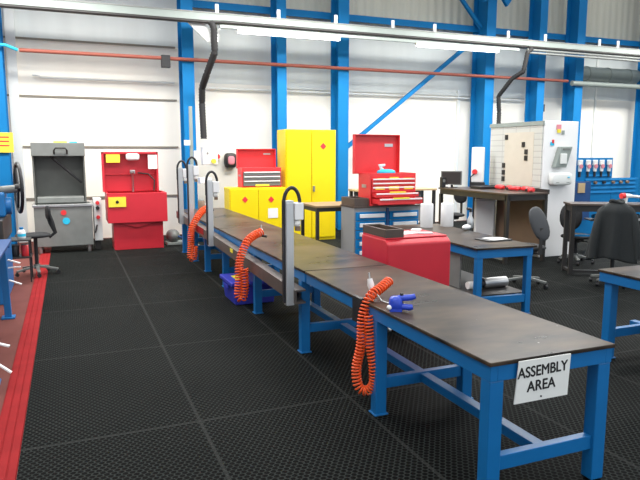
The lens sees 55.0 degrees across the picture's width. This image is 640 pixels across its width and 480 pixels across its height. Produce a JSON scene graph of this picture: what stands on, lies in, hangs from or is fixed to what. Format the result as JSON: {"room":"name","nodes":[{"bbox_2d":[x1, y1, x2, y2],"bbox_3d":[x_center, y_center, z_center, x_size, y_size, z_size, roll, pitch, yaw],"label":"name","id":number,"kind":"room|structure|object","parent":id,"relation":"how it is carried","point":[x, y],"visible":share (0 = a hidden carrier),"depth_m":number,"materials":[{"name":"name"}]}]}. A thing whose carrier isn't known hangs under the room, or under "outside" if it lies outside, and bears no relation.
{"room":"factory assembly workshop","nodes":[
{"label":"factory assembly workshop","id":0,"kind":"room"},
{"bbox_2d":[0,8,16,243],"bbox_3d":[-5.125,-3.105,9.657,0.246,6.478,0.377,-3,9,-22],"label":"steel column","id":1,"kind":"structure","parent":0,"point":[6,176],"depth_m":9.78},
{"bbox_2d":[0,132,13,151],"bbox_3d":[-4.979,-1.537,9.695,0.262,0.312,0.020,-3,9,-22],"label":"sign","id":2,"kind":"object","parent":1,"relation":"attached to","point":[6,139],"visible":1,"depth_m":9.70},
{"bbox_2d":[177,0,198,237],"bbox_3d":[-2.351,-3.264,10.781,0.205,6.478,0.377,-3,9,-22],"label":"steel column","id":3,"kind":"structure","parent":0,"point":[185,31],"depth_m":10.74,"materials":[{"name":"metal"}]},
{"bbox_2d":[194,147,217,164],"bbox_3d":[-2.006,-1.484,10.839,0.385,0.312,0.237,-3,9,-22],"label":"control box","id":4,"kind":"object","parent":3,"relation":"attached to","point":[207,155],"visible":1,"depth_m":10.81,"materials":[{"name":"white plastic"}]},
{"bbox_2d":[0,220,466,414],"bbox_3d":[4.768,0.789,5.839,26.240,0.164,16.728,-3,9,-22],"label":"floor","id":5,"kind":"structure","parent":0,"point":[10,329],"depth_m":5.66,"materials":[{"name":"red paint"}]},
{"bbox_2d":[0,239,21,382],"bbox_3d":[-2.801,0.494,4.731,0.883,0.729,1.931,-3,9,-22],"label":"stand","id":6,"kind":"object","parent":5,"relation":"on","point":[4,243],"visible":1,"depth_m":5.63,"materials":[{"name":"blue paint"}]},
{"bbox_2d":[0,162,23,304],"bbox_3d":[-3.531,-0.111,6.512,0.816,1.428,1.107,-3,9,-22],"label":"machine","id":7,"kind":"object","parent":5,"relation":"on","point":[6,209],"visible":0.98,"depth_m":6.39,"materials":[{"name":"blue paint"}]},
{"bbox_2d":[11,237,33,281],"bbox_3d":[-3.592,0.232,7.372,0.262,0.508,0.328,-3,9,-22],"label":"trolley","id":8,"kind":"object","parent":5,"relation":"on","point":[14,239],"visible":0.51,"depth_m":7.28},
{"bbox_2d":[12,244,19,256],"bbox_3d":[-3.619,0.122,7.291,0.098,0.141,0.097,-3,9,-22],"label":"tin","id":9,"kind":"object","parent":8,"relation":"on","point":[15,247],"visible":0.73,"depth_m":7.26,"materials":[{"name":"black metal"}]},
{"bbox_2d":[11,237,30,241],"bbox_3d":[-3.592,-0.011,7.337,0.262,0.016,0.328,-3,9,-22],"label":"shelf","id":10,"kind":"object","parent":8,"relation":"attached to","point":[14,239],"depth_m":7.24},
{"bbox_2d":[17,227,25,238],"bbox_3d":[-3.558,-0.085,7.332,0.092,0.131,0.090,-3,9,-22],"label":"bottle","id":11,"kind":"object","parent":8,"relation":"on","point":[21,234],"visible":1,"depth_m":7.30,"materials":[{"name":"white plastic"}]},
{"bbox_2d":[12,253,32,258],"bbox_3d":[-3.592,0.192,7.366,0.262,0.016,0.328,-3,9,-22],"label":"shelf","id":12,"kind":"object","parent":8,"relation":"attached to","point":[30,255],"depth_m":7.26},
{"bbox_2d":[21,243,28,255],"bbox_3d":[-3.512,0.116,7.334,0.098,0.141,0.097,-3,9,-22],"label":"tin","id":13,"kind":"object","parent":8,"relation":"on","point":[24,247],"visible":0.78,"depth_m":7.29,"materials":[{"name":"red metal"}]},
{"bbox_2d":[0,248,50,479],"bbox_3d":[-1.735,1.038,3.457,0.139,0.009,13.940,-3,9,-22],"label":"strip","id":14,"kind":"object","parent":5,"relation":"on","point":[14,409],"visible":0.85,"depth_m":4.04,"materials":[{"name":"red rubber"}]},
{"bbox_2d":[16,214,639,479],"bbox_3d":[5.901,0.538,6.987,16.695,0.011,14.760,-3,9,-22],"label":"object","id":15,"kind":"structure","parent":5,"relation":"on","point":[144,368],"depth_m":3.87,"materials":[{"name":"rubber"}]},
{"bbox_2d":[15,206,60,277],"bbox_3d":[-3.538,0.007,7.651,0.527,0.851,0.493,-6,10,-36],"label":"office chair","id":16,"kind":"object","parent":15,"relation":"on","point":[34,235],"visible":0.95,"depth_m":7.66,"materials":[{"name":"black fabric"}]},
{"bbox_2d":[30,141,102,253],"bbox_3d":[-3.927,-0.681,9.555,0.975,1.684,0.608,-3,9,-22],"label":"washer","id":17,"kind":"object","parent":15,"relation":"on","point":[59,179],"visible":1,"depth_m":9.47,"materials":[{"name":"metal"}]},
{"bbox_2d":[30,143,84,155],"bbox_3d":[-3.995,-1.382,9.379,0.760,0.200,0.040,-3,9,-22],"label":"hood","id":18,"kind":"object","parent":17,"relation":"attached to","point":[37,149],"depth_m":9.36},
{"bbox_2d":[32,156,86,203],"bbox_3d":[-4.065,-1.046,9.599,0.744,0.911,0.328,-3,9,-22],"label":"hood","id":19,"kind":"object","parent":17,"relation":"attached to","point":[56,179],"depth_m":9.68,"materials":[{"name":"metal"}]},
{"bbox_2d":[37,195,84,203],"bbox_3d":[-4.057,-0.637,9.638,0.680,0.100,0.288,-3,9,-22],"label":"basin","id":20,"kind":"object","parent":17,"relation":"in","point":[41,199],"depth_m":9.55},
{"bbox_2d":[101,152,167,249],"bbox_3d":[-2.955,-0.637,9.813,0.927,1.524,0.620,-3,9,-22],"label":"washer","id":21,"kind":"object","parent":15,"relation":"on","point":[136,208],"visible":1,"depth_m":9.72,"materials":[{"name":"red metal"}]},
{"bbox_2d":[105,190,167,226],"bbox_3d":[-2.945,-0.500,9.848,0.895,0.543,0.600,-3,9,-22],"label":"basin","id":22,"kind":"object","parent":21,"relation":"in","point":[124,208],"depth_m":9.59,"materials":[{"name":"red metal"}]},
{"bbox_2d":[165,229,181,244],"bbox_3d":[-2.405,-0.056,10.250,0.318,0.251,0.319,-3,9,-22],"label":"pump","id":23,"kind":"object","parent":15,"relation":"on","point":[172,235],"visible":0.85,"depth_m":10.16,"materials":[{"name":"grey metal"}]},
{"bbox_2d":[184,106,198,245],"bbox_3d":[-2.092,-1.024,9.978,0.189,2.244,0.148,-3,9,-22],"label":"post","id":24,"kind":"object","parent":15,"relation":"on","point":[190,141],"visible":0.48,"depth_m":9.87,"materials":[{"name":"white metal"}]},
{"bbox_2d":[182,208,273,271],"bbox_3d":[-1.342,0.002,8.402,0.689,0.652,2.608,-3,9,-22],"label":"workbench","id":25,"kind":"object","parent":15,"relation":"on","point":[223,217],"visible":0.44,"depth_m":7.97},
{"bbox_2d":[176,211,305,303],"bbox_3d":[-1.117,0.013,6.824,0.102,0.230,5.182,-3,9,-22],"label":"rail","id":26,"kind":"object","parent":25,"relation":"attached to","point":[267,274],"visible":0.84,"depth_m":5.47,"materials":[{"name":"metal"}]},
{"bbox_2d":[176,160,186,223],"bbox_3d":[-1.921,-0.669,8.596,0.153,0.891,0.082,-3,9,-22],"label":"upright","id":27,"kind":"object","parent":26,"relation":"on","point":[180,173],"visible":0.91,"depth_m":8.56,"materials":[{"name":"metal"}]},
{"bbox_2d":[186,156,198,228],"bbox_3d":[-1.629,-0.587,7.887,0.153,0.965,0.082,-3,9,-22],"label":"upright","id":28,"kind":"object","parent":26,"relation":"on","point":[191,170],"visible":0.88,"depth_m":7.84,"materials":[{"name":"metal"}]},
{"bbox_2d":[187,205,213,261],"bbox_3d":[-1.514,-0.105,7.771,0.138,0.737,0.387,6,10,36],"label":"air hose","id":29,"kind":"object","parent":26,"relation":"hanging from","point":[202,210],"visible":0.95,"depth_m":7.68,"materials":[{"name":"orange plastic"}]},
{"bbox_2d":[205,171,218,245],"bbox_3d":[-1.201,-0.352,6.863,0.153,0.842,0.082,-3,9,-22],"label":"upright","id":30,"kind":"object","parent":26,"relation":"on","point":[211,187],"visible":1,"depth_m":6.82,"materials":[{"name":"metal"}]},
{"bbox_2d":[234,225,266,301],"bbox_3d":[-0.638,0.212,5.601,0.137,0.677,0.360,6,10,34],"label":"air hose","id":31,"kind":"object","parent":26,"relation":"hanging from","point":[259,232],"visible":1,"depth_m":5.51,"materials":[{"name":"orange plastic"}]},
{"bbox_2d":[282,186,303,305],"bbox_3d":[-0.202,0.042,4.450,0.153,0.867,0.082,-3,9,-22],"label":"upright","id":32,"kind":"object","parent":26,"relation":"on","point":[292,212],"visible":1,"depth_m":4.41,"materials":[{"name":"metal"}]},
{"bbox_2d":[220,272,273,304],"bbox_3d":[-0.743,0.496,6.393,0.490,0.238,0.525,-3,9,-22],"label":"crate","id":33,"kind":"object","parent":15,"relation":"on","point":[228,279],"visible":0.52,"depth_m":6.22,"materials":[{"name":"blue plastic"}]},
{"bbox_2d":[224,186,284,227],"bbox_3d":[-1.096,-0.428,10.436,0.968,0.936,0.398,-3,9,-22],"label":"storage cabinet","id":34,"kind":"object","parent":15,"relation":"on","point":[264,204],"visible":0.49,"depth_m":10.24,"materials":[{"name":"yellow metal"}]},
{"bbox_2d":[236,149,280,187],"bbox_3d":[-1.029,-1.215,10.366,0.697,0.640,0.341,-3,9,-22],"label":"tool chest","id":35,"kind":"object","parent":34,"relation":"on","point":[255,167],"visible":1,"depth_m":10.36,"materials":[{"name":"metal"}]},
{"bbox_2d":[218,226,386,353],"bbox_3d":[-0.321,0.352,5.930,0.689,0.652,2.755,-3,9,-22],"label":"workbench","id":36,"kind":"object","parent":15,"relation":"on","point":[310,254],"visible":0.64,"depth_m":5.25,"materials":[{"name":"metal"}]},
{"bbox_2d":[277,129,335,239],"bbox_3d":[-0.228,-0.960,10.753,0.918,1.899,0.500,-3,9,-22],"label":"storage cabinet","id":37,"kind":"object","parent":15,"relation":"on","point":[306,159],"visible":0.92,"depth_m":10.54,"materials":[{"name":"yellow metal"}]},
{"bbox_2d":[301,201,340,240],"bbox_3d":[0.306,-0.117,8.690,1.025,0.808,0.640,-3,9,-22],"label":"table","id":38,"kind":"object","parent":15,"relation":"on","point":[317,207],"visible":0.34,"depth_m":8.28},
{"bbox_2d":[340,204,419,255],"bbox_3d":[0.806,-0.064,8.240,0.968,0.829,0.463,-3,9,-22],"label":"base cabinet","id":39,"kind":"object","parent":15,"relation":"on","point":[353,218],"visible":0.34,"depth_m":8.00,"materials":[{"name":"blue metal"}]},
{"bbox_2d":[340,204,419,207],"bbox_3d":[0.801,-0.466,8.197,0.968,0.020,0.435,-3,9,-22],"label":"countertop","id":40,"kind":"structure","parent":39,"relation":"on","point":[340,204],"depth_m":8.00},
{"bbox_2d":[341,196,368,206],"bbox_3d":[0.457,-0.507,8.044,0.205,0.102,0.410,-3,9,-22],"label":"bin","id":41,"kind":"object","parent":40,"relation":"on","point":[355,201],"visible":1,"depth_m":7.89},
{"bbox_2d":[352,134,422,205],"bbox_3d":[0.888,-0.914,8.004,0.754,0.918,0.590,-3,9,-22],"label":"tool chest","id":42,"kind":"object","parent":40,"relation":"on","point":[369,150],"visible":0.97,"depth_m":8.09,"materials":[{"name":"metal"}]},
{"bbox_2d":[377,169,394,172],"bbox_3d":[0.867,-0.888,8.061,0.246,0.082,0.197,-3,9,-22],"label":"cloth","id":43,"kind":"object","parent":42,"relation":"in","point":[381,170],"visible":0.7,"depth_m":7.98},
{"bbox_2d":[348,187,436,223],"bbox_3d":[1.323,-0.503,11.212,1.558,0.866,0.492,-3,9,-22],"label":"bench","id":44,"kind":"object","parent":15,"relation":"on","point":[420,190],"visible":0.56,"depth_m":11.25,"materials":[{"name":"brown wood"}]},
{"bbox_2d":[362,230,449,332],"bbox_3d":[0.743,0.346,5.416,0.620,0.808,0.484,-3,9,-22],"label":"base cabinet","id":45,"kind":"object","parent":15,"relation":"on","point":[427,256],"visible":0.34,"depth_m":5.19,"materials":[{"name":"red metal"}]},
{"bbox_2d":[363,224,403,237],"bbox_3d":[0.541,-0.081,5.294,0.172,0.069,0.426,-3,9,-22],"label":"tray","id":46,"kind":"object","parent":45,"relation":"on","point":[381,230],"visible":1,"depth_m":5.19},
{"bbox_2d":[363,230,446,239],"bbox_3d":[0.738,-0.051,5.380,0.599,0.012,0.426,-3,9,-22],"label":"tray","id":47,"kind":"object","parent":45,"relation":"on","point":[435,236],"depth_m":5.25,"materials":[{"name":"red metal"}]},
{"bbox_2d":[453,195,466,226],"bbox_3d":[2.283,-0.441,10.587,0.498,0.916,0.470,-7,11,-41],"label":"office chair","id":48,"kind":"object","parent":15,"relation":"on","point":[460,199],"visible":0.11,"depth_m":10.62,"materials":[{"name":"black fabric"}]},
{"bbox_2d":[305,265,615,479],"bbox_3d":[0.599,0.667,3.702,0.689,0.652,2.206,-3,9,-22],"label":"workbench","id":49,"kind":"object","parent":15,"relation":"on","point":[486,339],"visible":0.98,"depth_m":2.97,"materials":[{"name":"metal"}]},
{"bbox_2d":[351,272,392,395],"bbox_3d":[0.290,0.549,3.652,0.215,0.716,0.267,4,9,28],"label":"air hose","id":50,"kind":"object","parent":49,"relation":"hanging from","point":[359,316],"visible":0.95,"depth_m":3.58,"materials":[{"name":"orange plastic"}]},
{"bbox_2d":[377,293,415,311],"bbox_3d":[0.417,0.338,3.350,0.213,0.098,0.080,0,8,2],"label":"clamp","id":51,"kind":"object","parent":49,"relation":"on","point":[395,303],"visible":1,"depth_m":3.33,"materials":[{"name":"blue plastic"}]},
{"bbox_2d":[514,353,570,404],"bbox_3d":[0.951,0.592,2.624,0.295,0.184,0.008,-3,9,-22],"label":"paper sign","id":52,"kind":"object","parent":49,"relation":"attached to","point":[546,377],"visible":1,"depth_m":2.62,"materials":[{"name":"paper"}]},
{"bbox_2d":[389,224,536,313],"bbox_3d":[1.417,0.263,6.545,0.648,0.655,1.886,-3,8,-18],"label":"workbench","id":53,"kind":"object","parent":15,"relation":"on","point":[462,242],"visible":0.46,"depth_m":5.80,"materials":[{"name":"metal"}]},
{"bbox_2d":[420,203,432,227],"bbox_3d":[1.234,-0.284,7.108,0.148,0.271,0.148,-3,9,-22],"label":"paper roll","id":54,"kind":"object","parent":53,"relation":"on","point":[426,209],"visible":1,"depth_m":7.05,"materials":[{"name":"white paper"}]},
{"bbox_2d":[440,203,453,226],"bbox_3d":[1.487,-0.296,7.193,0.148,0.271,0.148,-3,9,-22],"label":"paper roll","id":55,"kind":"object","parent":53,"relation":"on","point":[447,209],"visible":1,"depth_m":7.13,"materials":[{"name":"white paper"}]},
{"bbox_2d":[466,207,473,227],"bbox_3d":[1.713,-0.257,7.024,0.089,0.238,0.073,-3,9,-22],"label":"spray bottle","id":56,"kind":"object","parent":53,"relation":"on","point":[470,219],"visible":0.82,"depth_m":7.00,"materials":[{"name":"plastic"}]},
{"bbox_2d":[449,270,521,295],"bbox_3d":[1.417,0.396,6.564,0.566,0.010,1.706,-3,8,-18],"label":"shelf","id":57,"kind":"object","parent":53,"relation":"attached to","point":[465,276],"depth_m":5.94,"materials":[{"name":"metal"}]},
{"bbox_2d":[475,237,511,241],"bbox_3d":[1.713,-0.009,6.074,0.295,0.013,0.213,-4,9,-28],"label":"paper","id":58,"kind":"object","parent":53,"relation":"on","point":[487,239],"visible":1,"depth_m":6.02,"materials":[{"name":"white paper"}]},
{"bbox_2d":[482,276,508,287],"bbox_3d":[1.691,0.414,6.020,0.303,0.102,0.102,-3,9,-22],"label":"metal canister","id":59,"kind":"object","parent":53,"relation":"on","point":[490,282],"visible":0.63,"depth_m":5.98,"materials":[{"name":"metal"}]},
{"bbox_2d":[474,198,495,235],"bbox_3d":[2.578,-0.258,9.648,0.312,0.820,0.258,2,8,12],"label":"base cabinet","id":60,"kind":"object","parent":15,"relation":"on","point":[484,209],"visible":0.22,"depth_m":9.51,"materials":[{"name":"metal"}]},
{"bbox_2d":[438,185,549,263],"bbox_3d":[2.530,-0.290,9.213,0.713,1.005,1.681,-3,9,-22],"label":"table","id":61,"kind":"object","parent":15,"relation":"on","point":[513,208],"visible":0.7,"depth_m":8.96,"materials":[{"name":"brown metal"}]},
{"bbox_2d":[440,177,445,187],"bbox_3d":[1.946,-0.915,9.745,0.074,0.164,0.070,-3,9,-22],"label":"speaker","id":62,"kind":"object","parent":61,"relation":"on","point":[442,179],"visible":1,"depth_m":9.72},
{"bbox_2d":[441,171,461,187],"bbox_3d":[2.080,-0.962,9.730,0.328,0.262,0.148,3,9,21],"label":"monitor","id":63,"kind":"object","parent":61,"relation":"on","point":[452,177],"visible":0.94,"depth_m":9.69,"materials":[{"name":"black plastic"}]},
{"bbox_2d":[469,147,484,186],"bbox_3d":[2.499,-1.150,9.740,0.230,0.631,0.198,3,8,18],"label":"control unit","id":64,"kind":"object","parent":61,"relation":"on","point":[478,153],"visible":0.95,"depth_m":9.70,"materials":[{"name":"white plastic"}]},
{"bbox_2d":[471,185,495,188],"bbox_3d":[2.519,-0.807,9.417,0.328,0.040,0.262,-3,9,-22],"label":"tray","id":65,"kind":"object","parent":61,"relation":"on","point":[484,186],"visible":0.8,"depth_m":9.30,"materials":[{"name":"black plastic"}]},
{"bbox_2d":[508,207,549,288],"bbox_3d":[2.345,0.068,6.956,0.470,0.924,0.507,-2,8,-16],"label":"office chair","id":66,"kind":"object","parent":15,"relation":"on","point":[538,221],"visible":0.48,"depth_m":6.71,"materials":[{"name":"black fabric"}]},
{"bbox_2d":[489,121,578,256],"bbox_3d":[3.226,-0.806,9.464,0.658,1.956,1.204,-3,9,-22],"label":"block","id":67,"kind":"object","parent":15,"relation":"on","point":[522,154],"visible":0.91,"depth_m":8.99,"materials":[{"name":"white plastic"}]},
{"bbox_2d":[548,173,571,184],"bbox_3d":[3.457,-0.878,8.842,0.377,0.180,0.123,-3,9,-22],"label":"dispenser","id":68,"kind":"object","parent":67,"relation":"attached to","point":[554,178],"visible":1,"depth_m":8.79,"materials":[{"name":"white paint"}]},
{"bbox_2d":[551,147,571,167],"bbox_3d":[3.476,-1.189,8.816,0.305,0.295,0.102,-3,9,-22],"label":"wall telephone","id":69,"kind":"object","parent":67,"relation":"attached to","point":[562,154],"visible":1,"depth_m":8.78,"materials":[{"name":"white paint"}]},
{"bbox_2d":[557,205,594,265],"bbox_3d":[3.533,-0.100,8.470,0.498,0.834,0.470,-8,11,-43],"label":"office chair","id":70,"kind":"object","parent":15,"relation":"on","point":[578,239],"visible":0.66,"depth_m":8.35,"materials":[{"name":"black fabric"}]},
{"bbox_2d":[561,201,639,274],"bbox_3d":[4.043,-0.013,7.662,1.902,0.890,0.361,1,8,6],"label":"desk","id":71,"kind":"object","parent":15,"relation":"on","point":[574,207],"visible":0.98,"depth_m":7.63,"materials":[{"name":"black metal"}]},
{"bbox_2d":[619,193,639,202],"bbox_3d":[3.929,-0.522,7.650,0.454,0.131,0.069,-2,8,-16],"label":"drill","id":72,"kind":"object","parent":71,"relation":"on","point":[624,196],"visible":0.91,"depth_m":7.59,"materials":[{"name":"white plastic"}]},
{"bbox_2d":[574,158,638,233],"bbox_3d":[4.478,-0.585,9.774,1.542,1.431,0.410,-3,9,-22],"label":"rack","id":73,"kind":"object","parent":15,"relation":"on","point":[585,191],"visible":0.43,"depth_m":9.71,"materials":[{"name":"blue metal"}]},
{"bbox_2d":[577,160,582,176],"bbox_3d":[4.011,-1.101,9.477,0.082,0.262,0.049,-3,9,-22],"label":"tool","id":74,"kind":"object","parent":73,"relation":"hanging from","point":[580,162],"visible":1,"depth_m":9.46,"materials":[{"name":"plastic"}]},
{"bbox_2d":[586,160,590,176],"bbox_3d":[4.163,-1.109,9.539,0.082,0.262,0.049,-3,9,-22],"label":"tool","id":75,"kind":"object","parent":73,"relation":"hanging from","point":[588,162],"visible":1,"depth_m":9.52,"materials":[{"name":"plastic"}]},
{"bbox_2d":[592,160,597,176],"bbox_3d":[4.292,-1.117,9.591,0.082,0.262,0.049,-3,9,-22],"label":"tool","id":76,"kind":"object","parent":73,"relation":"hanging from","point":[595,162],"visible":1,"depth_m":9.58,"materials":[{"name":"plastic"}]},
{"bbox_2d":[599,160,604,176],"bbox_3d":[4.421,-1.124,9.643,0.082,0.262,0.049,-3,9,-22],"label":"tool","id":77,"kind":"object","parent":73,"relation":"hanging from","point":[601,162],"visible":1,"depth_m":9.63,"materials":[{"name":"plastic"}]},
{"bbox_2d":[607,160,611,176],"bbox_3d":[4.565,-1.132,9.702,0.082,0.262,0.049,-3,9,-22],"label":"tool","id":78,"kind":"object","parent":73,"relation":"hanging from","point":[609,162],"visible":1,"depth_m":9.69,"materials":[{"name":"plastic"}]},
{"bbox_2d":[589,259,624,288],"bbox_3d":[3.370,0.046,7.056,0.470,0.940,0.498,4,9,26],"label":"office chair","id":79,"kind":"object","parent":15,"relation":"on","point":[612,262],"visible":0.2,"depth_m":7.07,"materials":[{"name":"black plastic"}]},
{"bbox_2d":[585,199,639,263],"bbox_3d":[3.273,-0.111,6.825,0.603,0.695,0.396,5,9,29],"label":"jacket","id":80,"kind":"object","parent":79,"relation":"on","point":[615,232],"visible":1,"depth_m":6.71,"materials":[{"name":"fabric"}]},
{"bbox_2d":[598,265,639,358],"bbox_3d":[2.786,0.622,3.994,0.935,0.660,1.771,-3,9,-22],"label":"workbench","id":81,"kind":"object","parent":15,"relation":"on","point":[627,276],"visible":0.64,"depth_m":4.50,"materials":[{"name":"metal"}]},
{"bbox_2d":[270,0,286,166],"bbox_3d":[-0.768,-3.355,11.421,0.180,6.478,0.377,-3,9,-22],"label":"steel column","id":82,"kind":"structure","parent":0,"point":[278,44],"depth_m":11.39,"materials":[{"name":"metal"}]},
{"bbox_2d":[1,0,639,241],"bbox_3d":[1.633,-3.614,12.958,26.240,6.560,0.164,-3,9,-22],"label":"wall","id":83,"kind":"structure","parent":0,"point":[235,119],"depth_m":11.90,"materials":[{"name":"paint"}]},
{"bbox_2d":[3,8,27,242],"bbox_3d":[-5.082,-2.398,10.222,0.148,4.920,0.082,-3,9,-22],"label":"trim","id":84,"kind":"structure","parent":83,"relation":"attached to","point":[9,26],"depth_m":10.20,"materials":[{"name":"white paint"}]},
{"bbox_2d":[3,36,174,48],"bbox_3d":[-5.788,-3.296,9.835,6.847,0.030,0.025,-3,9,-22],"label":"trim","id":85,"kind":"structure","parent":83,"relation":"attached to","point":[30,38],"depth_m":10.58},
{"bbox_2d":[7,94,176,100],"bbox_3d":[-5.788,-2.370,9.966,6.847,0.030,0.025,-3,9,-22],"label":"trim","id":86,"kind":"structure","parent":83,"relation":"attached to","point":[7,94],"depth_m":10.71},
{"bbox_2d":[23,146,177,147],"bbox_3d":[-5.788,-1.534,10.084,6.847,0.030,0.025,-3,9,-22],"label":"trim","id":87,"kind":"structure","parent":83,"relation":"attached to","point":[23,146],"depth_m":11.02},
{"bbox_2d":[32,74,174,83],"bbox_3d":[-3.712,-2.796,10.687,2.337,0.066,0.033,-3,9,-22],"label":"pipe","id":88,"kind":"object","parent":83,"relation":"attached to","point":[32,74],"visible":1,"depth_m":10.65,"materials":[{"name":"white paint"}]},
{"bbox_2d":[224,153,235,167],"bbox_3d":[-1.702,-1.513,11.690,0.230,0.279,0.180,-3,9,-22],"label":"instrument","id":89,"kind":"object","parent":83,"relation":"attached to","point":[229,158],"visible":0.97,"depth_m":11.62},
{"bbox_2d":[287,86,524,98],"bbox_3d":[2.202,-3.136,13.153,6.232,0.049,0.033,-3,9,-22],"label":"trim","id":90,"kind":"structure","parent":83,"relation":"attached to","point":[288,87],"depth_m":12.87,"materials":[{"name":"white paint"}]},
{"bbox_2d":[453,90,459,220],"bbox_3d":[3.032,-1.851,13.669,0.066,2.870,0.049,-3,9,-22],"label":"trim","id":91,"kind":"structure","parent":83,"relation":"attached to","point":[458,91],"depth_m":13.60,"materials":[{"name":"white paint"}]},
{"bbox_2d":[590,45,598,157],"bbox_3d":[6.703,-2.671,15.078,0.049,4.100,0.033,-3,9,-22],"label":"trim","id":92,"kind":"structure","parent":83,"relation":"attached to","point":[597,60],"depth_m":15.02,"materials":[{"name":"white paint"}]},
{"bbox_2d":[583,66,639,83],"bbox_3d":[6.790,-3.941,14.684,2.017,0.353,0.353,-3,9,-22],"label":"air duct","id":93,"kind":"object","parent":83,"relation":"attached to","point":[597,74],"visible":0.77,"depth_m":14.60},
{"bbox_2d":[331,0,348,229],"bbox_3d":[0.382,-3.421,11.887,0.221,6.478,0.377,-3,9,-22],"label":"steel column","id":94,"kind":"structure","parent":0,"point":[339,49],"depth_m":11.91,"materials":[{"name":"metal"}]},
{"bbox_2d":[467,0,496,218],"bbox_3d":[3.498,-3.608,13.210,0.230,6.478,0.492,-3,9,-22],"label":"steel column","id":95,"kind":"structure","parent":0,"point":[483,63],"depth_m":13.20,"materials":[{"name":"metal"}]},
{"bbox_2d":[19,48,568,81],"bbox_3d":[0.419,-3.257,11.666,11.045,0.062,0.059,-3,9,-22],"label":"pipe","id":96,"kind":"object","parent":95,"relation":"attached to","point":[27,50],"visible":1,"depth_m":11.15,"materials":[{"name":"metal"}]},
{"bbox_2d":[161,55,170,67],"bbox_3d":[-2.621,-3.030,10.443,0.148,0.205,0.098,-3,9,-22],"label":"junction box","id":97,"kind":"object","parent":96,"relation":"attached to","point":[165,59],"visible":1,"depth_m":10.40,"materials":[{"name":"black plastic"}]},
{"bbox_2d":[206,87,524,100],"bbox_3d":[1.316,-3.002,12.735,7.380,0.036,0.036,-3,9,-22],"label":"pipe","id":98,"kind":"object","parent":95,"relation":"attached to","point":[206,87],"visible":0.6,"depth_m":12.50,"materials":[{"name":"white paint"}]},
{"bbox_2d":[348,34,479,148],"bbox_3d":[1.934,-3.069,12.622,3.161,2.437,0.074,-3,9,-22],"label":"diagonal brace","id":99,"kind":"object","parent":95,"relation":"attached to","point":[422,83],"visible":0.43,"depth_m":12.55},
{"bbox_2d":[192,0,638,46],"bbox_3d":[3.502,-4.543,13.352,12.546,0.123,0.205,-3,9,-22],"label":"girder","id":100,"kind":"object","parent":95,"relation":"attached to","point":[195,3],"visible":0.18,"depth_m":12.38,"materials":[{"name":"metal"}]},
{"bbox_2d":[460,0,482,28],"bbox_3d":[2.958,-4.975,12.776,1.031,1.070,0.066,-3,9,-22],"label":"diagonal brace","id":101,"kind":"object","parent":95,"relation":"attached to","point":[464,3],"visible":1,"depth_m":12.88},
{"bbox_2d":[524,0,548,121],"bbox_3d":[4.795,-3.674,13.674,0.197,6.478,0.377,-3,9,-22],"label":"steel column","id":102,"kind":"structure","parent":0,"point":[538,9],"depth_m":13.60,"materials":[{"name":"metal"}]},
{"bbox_2d":[561,0,587,157],"bbox_3d":[5.797,-3.731,14.080,0.230,6.478,0.377,-3,9,-22],"label":"steel column","id":103,"kind":"structure","parent":0,"point":[576,19],"depth_m":14.00,"materials":[{"name":"metal"}]},
{"bbox_2d":[570,81,639,88],"bbox_3d":[6.821,-3.583,14.264,2.542,0.115,0.109,-3,9,-22],"label":"pipe","id":104,"kind":"object","parent":103,"relation":"attached to","point":[572,83],"visible":1,"depth_m":14.11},
{"bbox_2d":[630,41,639,214],"bbox_3d":[7.945,-3.854,14.949,0.246,6.478,0.377,-3,9,-22],"label":"steel column","id":105,"kind":"structure","parent":0,"point":[635,157],"depth_m":15.26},
{"bbox_3d":[-0.708,-3.787,10.512,0.057,0.283,0.025,-3,9,-22],"label":"hanger","id":106,"kind":"object","parent":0,"visible":0},
{"bbox_2d":[0,0,639,56],"bbox_3d":[0.987,-3.648,11.268,17.220,0.459,0.271,-3,9,-22],"label":"rail","id":107,"kind":"object","parent":106,"relation":"hanging from","point":[201,29],"visible":0.59,"depth_m":10.42,"materials":[{"name":"grey metal"}]},
{"bbox_2d":[199,20,217,138],"bbox_3d":[-1.894,-2.671,10.405,0.186,1.885,0.820,-4,9,-28],"label":"conduit","id":108,"kind":"object","parent":107,"relation":"hanging from","point":[214,53],"visible":1,"depth_m":10.37,"materials":[{"name":"black rubber"}]},
{"bbox_2d":[0,3,527,47],"bbox_3d":[-1.381,-3.561,10.128,11.972,0.072,0.053,-3,9,-22],"label":"conduit","id":109,"kind":"object","parent":107,"relation":"attached to","point":[2,5],"visible":1,"depth_m":10.16,"materials":[{"name":"metal"}]},
{"bbox_2d":[219,25,519,52],"bbox_3d":[1.164,-3.593,11.112,6.027,0.115,0.082,-3,9,-22],"label":"lamp trunking","id":110,"kind":"object","parent":107,"relation":"hanging from","point":[220,26],"depth_m":10.80,"materials":[{"name":"metal"}]},
{"bbox_2d":[496,47,533,123],"bbox_3d":[4.005,-2.781,12.813,0.187,2.327,0.818,-6,10,-36],"label":"conduit","id":111,"kind":"object","parent":107,"relation":"hanging from","point":[527,53],"visible":0.7,"depth_m":12.74,"materials":[{"name":"black rubber"}]},
{"bbox_2d":[527,46,639,56],"bbox_3d":[6.602,-4.024,13.342,5.232,0.046,0.044,-3,9,-22],"label":"conduit","id":112,"kind":"object","parent":107,"relation":"attached to","point":[536,47],"visible":1,"depth_m":12.89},
{"bbox_2d":[526,48,639,59],"bbox_3d":[6.594,-3.967,13.347,5.248,0.046,0.044,-3,9,-22],"label":"conduit","id":113,"kind":"object","parent":112,"relation":"attached to","point":[536,50],"visible":1,"depth_m":12.91,"materials":[{"name":"grey metal"}]},
{"bbox_2d":[530,52,639,61],"bbox_3d":[6.594,-3.910,13.355,5.248,0.046,0.044,-3,9,-22],"label":"conduit","id":114,"kind":"object","parent":113,"relation":"attached to","point":[537,53],"visible":1,"depth_m":12.90,"materials":[{"name":"grey metal"}]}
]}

